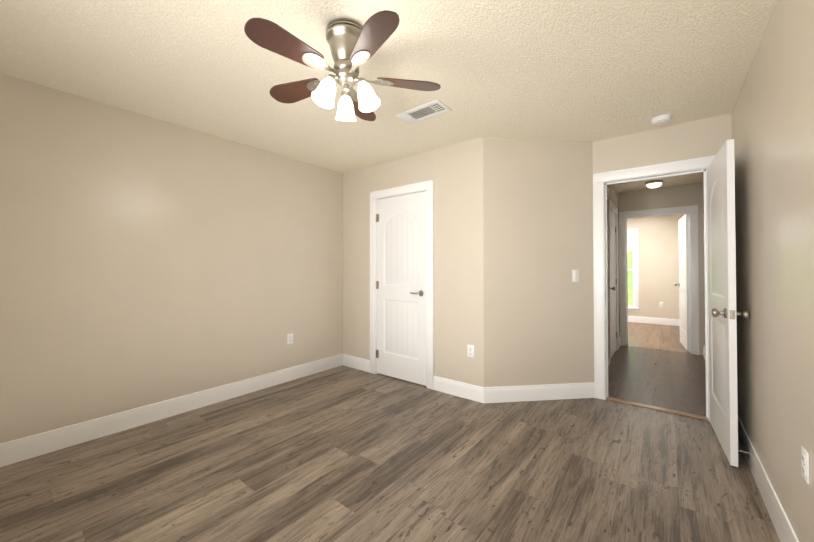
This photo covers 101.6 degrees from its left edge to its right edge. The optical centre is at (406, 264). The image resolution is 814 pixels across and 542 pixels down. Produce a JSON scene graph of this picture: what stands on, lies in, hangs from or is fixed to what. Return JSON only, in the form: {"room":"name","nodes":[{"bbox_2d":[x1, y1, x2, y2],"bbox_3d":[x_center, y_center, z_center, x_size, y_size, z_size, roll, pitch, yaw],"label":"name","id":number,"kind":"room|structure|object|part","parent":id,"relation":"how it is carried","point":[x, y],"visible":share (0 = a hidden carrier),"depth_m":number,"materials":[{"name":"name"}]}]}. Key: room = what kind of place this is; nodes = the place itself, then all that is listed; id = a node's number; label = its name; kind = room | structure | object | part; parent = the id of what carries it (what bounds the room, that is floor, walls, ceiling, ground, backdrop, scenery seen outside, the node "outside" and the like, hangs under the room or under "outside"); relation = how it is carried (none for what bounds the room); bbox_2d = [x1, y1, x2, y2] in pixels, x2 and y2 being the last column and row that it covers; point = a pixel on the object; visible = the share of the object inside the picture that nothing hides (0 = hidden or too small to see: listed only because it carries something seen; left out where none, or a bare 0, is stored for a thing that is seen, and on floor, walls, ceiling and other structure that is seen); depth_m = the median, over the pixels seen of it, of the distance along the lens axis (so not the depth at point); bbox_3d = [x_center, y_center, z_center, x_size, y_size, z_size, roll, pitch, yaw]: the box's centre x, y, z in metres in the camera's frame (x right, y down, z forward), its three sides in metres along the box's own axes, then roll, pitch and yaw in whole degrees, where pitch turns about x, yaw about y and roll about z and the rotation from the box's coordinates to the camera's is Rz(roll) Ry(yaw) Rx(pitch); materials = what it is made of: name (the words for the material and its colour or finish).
{"room":"empty bedroom","nodes":[
{"label":"empty bedroom","id":0,"kind":"room"},
{"bbox_2d":[0,73,342,443],"bbox_3d":[-2.016,0.040,2.802,0.120,2.440,3.970,-1,-1,38],"label":"wall","id":1,"kind":"structure","parent":0,"point":[145,260],"depth_m":2.62,"materials":[{"name":"beige paint"}]},
{"bbox_2d":[287,333,292,344],"bbox_3d":[-1.277,0.816,3.630,0.008,0.115,0.070,-1,-1,38],"label":"outlet","id":2,"kind":"object","parent":1,"relation":"attached to","point":[290,338],"visible":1,"depth_m":3.63,"materials":[{"name":"white plastic"}]},
{"bbox_2d":[0,0,777,192],"bbox_3d":[1.421,-1.223,4.138,3.900,0.120,10.290,-1,-1,38],"label":"ceiling","id":3,"kind":"structure","parent":0,"point":[583,70],"depth_m":1.99,"materials":[{"name":"beige paint"}]},
{"bbox_2d":[244,10,440,120],"bbox_3d":[-0.337,-0.985,1.681,0.957,0.417,0.934,-1,-1,38],"label":"ceiling fan","id":4,"kind":"object","parent":3,"relation":"hanging from","point":[353,45],"visible":1,"depth_m":1.62,"materials":[{"name":"brown wood"}]},
{"bbox_3d":[-0.534,-0.962,1.461,0.138,0.035,0.347,-1,-1,38],"label":"blade","id":5,"kind":"part","parent":4,"relation":"part of","materials":[{"name":"brown wood"}]},
{"bbox_3d":[-0.610,-0.957,1.828,0.346,0.035,0.173,-1,-1,38],"label":"blade","id":6,"kind":"part","parent":4,"relation":"part of","materials":[{"name":"brown wood"}]},
{"bbox_3d":[-0.393,-0.851,1.625,0.114,0.119,0.114,27,-18,-39],"label":"lamp shade","id":7,"kind":"part","parent":4,"relation":"part of","materials":[{"name":"white glass"}]},
{"bbox_3d":[-0.367,-0.922,1.652,0.051,0.048,0.081,-1,-1,38],"label":"arm","id":8,"kind":"part","parent":4,"relation":"part of"},
{"bbox_3d":[-0.333,-0.849,1.806,0.114,0.119,0.114,0,19,-12],"label":"lamp shade","id":9,"kind":"part","parent":4,"relation":"part of","materials":[{"name":"white glass"}]},
{"bbox_3d":[-0.325,-0.920,1.774,0.072,0.048,0.067,-1,-1,38],"label":"arm","id":10,"kind":"part","parent":4,"relation":"part of"},
{"bbox_3d":[-0.237,-0.921,1.680,0.080,0.048,0.052,-1,-1,38],"label":"arm","id":11,"kind":"part","parent":4,"relation":"part of"},
{"bbox_3d":[-0.277,-0.955,2.022,0.245,0.035,0.322,-1,-1,38],"label":"blade","id":12,"kind":"part","parent":4,"relation":"part of","materials":[{"name":"brown wood"}]},
{"bbox_3d":[-0.205,-0.851,1.664,0.114,0.119,0.114,-21,-7,17],"label":"lamp shade","id":13,"kind":"part","parent":4,"relation":"part of","materials":[{"name":"white glass"}]},
{"bbox_3d":[-0.151,-0.962,1.417,0.338,0.035,0.205,-1,-1,38],"label":"blade","id":14,"kind":"part","parent":4,"relation":"part of","materials":[{"name":"brown wood"}]},
{"bbox_3d":[0.006,-0.958,1.766,0.273,0.035,0.302,-1,-1,38],"label":"blade","id":15,"kind":"part","parent":4,"relation":"part of","materials":[{"name":"brown wood"}]},
{"bbox_2d":[395,99,451,123],"bbox_3d":[0.125,-1.178,2.581,0.400,0.008,0.200,-1,-1,38],"label":"ceiling vent","id":16,"kind":"object","parent":3,"relation":"in","point":[425,111],"visible":1,"depth_m":2.57,"materials":[{"name":"white metal"}]},
{"bbox_2d":[645,180,662,187],"bbox_3d":[3.470,-1.114,4.659,0.200,0.084,0.200,-1,-1,38],"label":"hall ceiling light","id":17,"kind":"object","parent":3,"relation":"attached to","point":[653,184],"visible":1,"depth_m":4.60,"materials":[{"name":"white glass"}]},
{"bbox_3d":[3.470,-1.099,4.659,0.180,0.054,0.180,-1,-1,38],"label":"hall ceiling light glass","id":18,"kind":"part","parent":17,"relation":"part of","materials":[{"name":"white glass"}]},
{"bbox_2d":[651,114,671,124],"bbox_3d":[2.057,-1.162,2.680,0.136,0.038,0.136,-1,-1,38],"label":"smoke detector","id":19,"kind":"object","parent":3,"relation":"attached to","point":[662,119],"visible":1,"depth_m":2.65,"materials":[{"name":"white plastic"}]},
{"bbox_2d":[0,322,779,541],"bbox_3d":[1.421,1.327,4.106,3.900,0.100,10.290,-1,-1,38],"label":"floor","id":20,"kind":"structure","parent":0,"point":[342,453],"depth_m":2.00,"materials":[{"name":"wood"}]},
{"bbox_2d":[606,397,708,420],"bbox_3d":[2.163,1.257,2.909,0.715,0.009,0.070,-1,-1,38],"label":"threshold","id":21,"kind":"object","parent":20,"relation":"on","point":[660,409],"visible":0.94,"depth_m":2.88,"materials":[{"name":"brown wood"}]},
{"bbox_2d":[343,137,483,386],"bbox_3d":[-0.021,0.052,3.684,1.930,2.440,0.120,-1,-1,38],"label":"wall","id":22,"kind":"structure","parent":0,"point":[455,172],"depth_m":3.30,"materials":[{"name":"beige paint"}]},
{"bbox_2d":[376,214,378,357],"bbox_3d":[-0.345,0.251,3.854,0.038,1.670,0.011,-1,-1,38],"label":"closet door hinges","id":23,"kind":"object","parent":22,"relation":"attached to","point":[377,285],"visible":1,"depth_m":3.86,"materials":[{"name":"silver metal"}]},
{"bbox_2d":[377,191,425,385],"bbox_3d":[-0.063,0.250,3.662,0.704,2.016,0.035,-1,-1,38],"label":"closet door","id":24,"kind":"structure","parent":22,"relation":"in","point":[401,276],"depth_m":3.63,"materials":[{"name":"white wood"}]},
{"bbox_2d":[410,290,423,295],"bbox_3d":[0.101,0.306,3.472,0.138,0.064,0.059,-1,-1,38],"label":"handle","id":25,"kind":"object","parent":24,"relation":"attached to","point":[421,293],"visible":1,"depth_m":3.46,"materials":[{"name":"silver metal"}]},
{"bbox_2d":[370,180,433,389],"bbox_3d":[-0.037,0.247,3.694,0.740,2.050,0.128,-1,-1,38],"label":"door frame","id":26,"kind":"structure","parent":22,"relation":"attached to","point":[376,262],"depth_m":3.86,"materials":[{"name":"white wood"}]},
{"bbox_2d":[467,344,473,357],"bbox_3d":[0.596,0.814,3.109,0.070,0.115,0.008,-1,-1,38],"label":"outlet","id":27,"kind":"object","parent":22,"relation":"attached to","point":[470,350],"visible":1,"depth_m":3.11,"materials":[{"name":"white plastic"}]},
{"bbox_2d":[483,137,593,386],"bbox_3d":[1.259,0.045,3.170,1.138,2.440,0.120,0,-1,-7],"label":"wall","id":28,"kind":"structure","parent":0,"point":[537,250],"depth_m":3.11,"materials":[{"name":"beige paint"}]},
{"bbox_2d":[572,270,578,281],"bbox_3d":[1.600,0.110,3.142,0.070,0.115,0.013,0,-1,-7],"label":"light switch","id":29,"kind":"object","parent":28,"relation":"attached to","point":[575,275],"visible":1,"depth_m":3.14,"materials":[{"name":"white plastic"}]},
{"bbox_2d":[608,185,614,204],"bbox_3d":[2.843,-0.960,4.717,0.120,0.390,0.800,-1,-1,38],"label":"wall","id":30,"kind":"structure","parent":0,"point":[611,192],"depth_m":4.65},
{"bbox_2d":[615,188,619,336],"bbox_3d":[3.217,0.071,5.180,0.120,2.440,0.410,-1,-1,38],"label":"wall","id":31,"kind":"structure","parent":0,"point":[616,200],"depth_m":5.25,"materials":[{"name":"beige paint"}]},
{"bbox_2d":[610,210,615,357],"bbox_3d":[2.873,0.266,4.672,0.173,2.020,0.772,-1,-1,38],"label":"hall door","id":32,"kind":"structure","parent":31,"relation":"in","point":[613,281],"depth_m":4.72,"materials":[{"name":"white wood"}]},
{"bbox_2d":[607,199,618,363],"bbox_3d":[2.851,0.222,4.696,0.148,2.125,0.950,-1,-1,38],"label":"door frame","id":33,"kind":"structure","parent":31,"relation":"attached to","point":[612,206],"depth_m":4.44,"materials":[{"name":"white wood"}]},
{"bbox_2d":[627,214,684,318],"bbox_3d":[5.260,0.101,7.574,1.880,2.440,0.120,-1,-1,38],"label":"wall","id":34,"kind":"structure","parent":0,"point":[658,237],"depth_m":7.29,"materials":[{"name":"beige paint"}]},
{"bbox_2d":[627,228,639,311],"bbox_3d":[4.862,0.132,7.861,1.064,1.894,0.158,-1,-1,38],"label":"room window","id":35,"kind":"structure","parent":34,"relation":"in","point":[633,264],"depth_m":7.57,"materials":[{"name":"clear glass"}]},
{"bbox_3d":[4.876,0.125,7.878,0.850,1.690,0.006,-1,-1,38],"label":"glass","id":36,"kind":"part","parent":35,"relation":"part of","materials":[{"name":"white"}]},
{"bbox_2d":[618,183,703,354],"bbox_3d":[2.979,0.077,5.703,3.160,2.440,0.120,-1,-1,38],"label":"wall","id":37,"kind":"structure","parent":0,"point":[667,197],"depth_m":4.85,"materials":[{"name":"beige paint"}]},
{"bbox_2d":[619,205,698,354],"bbox_3d":[3.799,0.226,5.045,0.950,2.125,0.148,-1,-1,38],"label":"door frame","id":38,"kind":"structure","parent":37,"relation":"attached to","point":[693,210],"depth_m":4.84,"materials":[{"name":"white wood"}]},
{"bbox_2d":[674,214,689,351],"bbox_3d":[4.341,0.273,5.198,0.173,2.020,0.772,0,-1,33],"label":"door","id":39,"kind":"structure","parent":37,"relation":"in","point":[683,284],"depth_m":5.08,"materials":[{"name":"white wood"}]},
{"bbox_2d":[592,113,731,291],"bbox_3d":[2.130,0.043,2.976,1.130,2.440,0.120,-1,-1,38],"label":"wall","id":40,"kind":"structure","parent":0,"point":[682,141],"depth_m":2.85,"materials":[{"name":"beige paint"}]},
{"bbox_2d":[593,155,715,421],"bbox_3d":[2.169,0.200,2.930,0.895,2.125,0.148,-1,-1,38],"label":"door frame","id":41,"kind":"structure","parent":40,"relation":"attached to","point":[599,179],"depth_m":3.11,"materials":[{"name":"white wood"}]},
{"bbox_2d":[707,139,748,466],"bbox_3d":[2.214,0.237,2.342,0.173,2.020,0.717,-1,-1,35],"label":"bedroom door","id":42,"kind":"structure","parent":41,"relation":"attached to","point":[723,314],"depth_m":2.19,"materials":[{"name":"white wood"}]},
{"bbox_3d":[2.041,0.313,2.091,0.173,0.064,0.110,-1,-1,35],"label":"knob","id":43,"kind":"part","parent":42,"relation":"part of","materials":[{"name":"silver metal"}]},
{"bbox_2d":[703,0,813,541],"bbox_3d":[2.909,0.042,2.956,0.120,2.440,10.290,-1,-1,38],"label":"wall","id":44,"kind":"structure","parent":0,"point":[772,120],"depth_m":1.51,"materials":[{"name":"beige paint"}]},
{"bbox_2d":[0,316,798,541],"bbox_3d":[1.421,1.207,4.108,3.660,0.140,10.050,-1,-1,38],"label":"baseboard","id":45,"kind":"structure","parent":44,"relation":"attached to","point":[22,449],"depth_m":2.83,"materials":[{"name":"white wood"}]},
{"bbox_2d":[801,445,808,484],"bbox_3d":[1.491,0.751,1.244,0.008,0.115,0.070,-1,-1,38],"label":"outlet","id":46,"kind":"object","parent":44,"relation":"attached to","point":[805,462],"visible":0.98,"depth_m":1.23,"materials":[{"name":"white plastic"}]}
]}

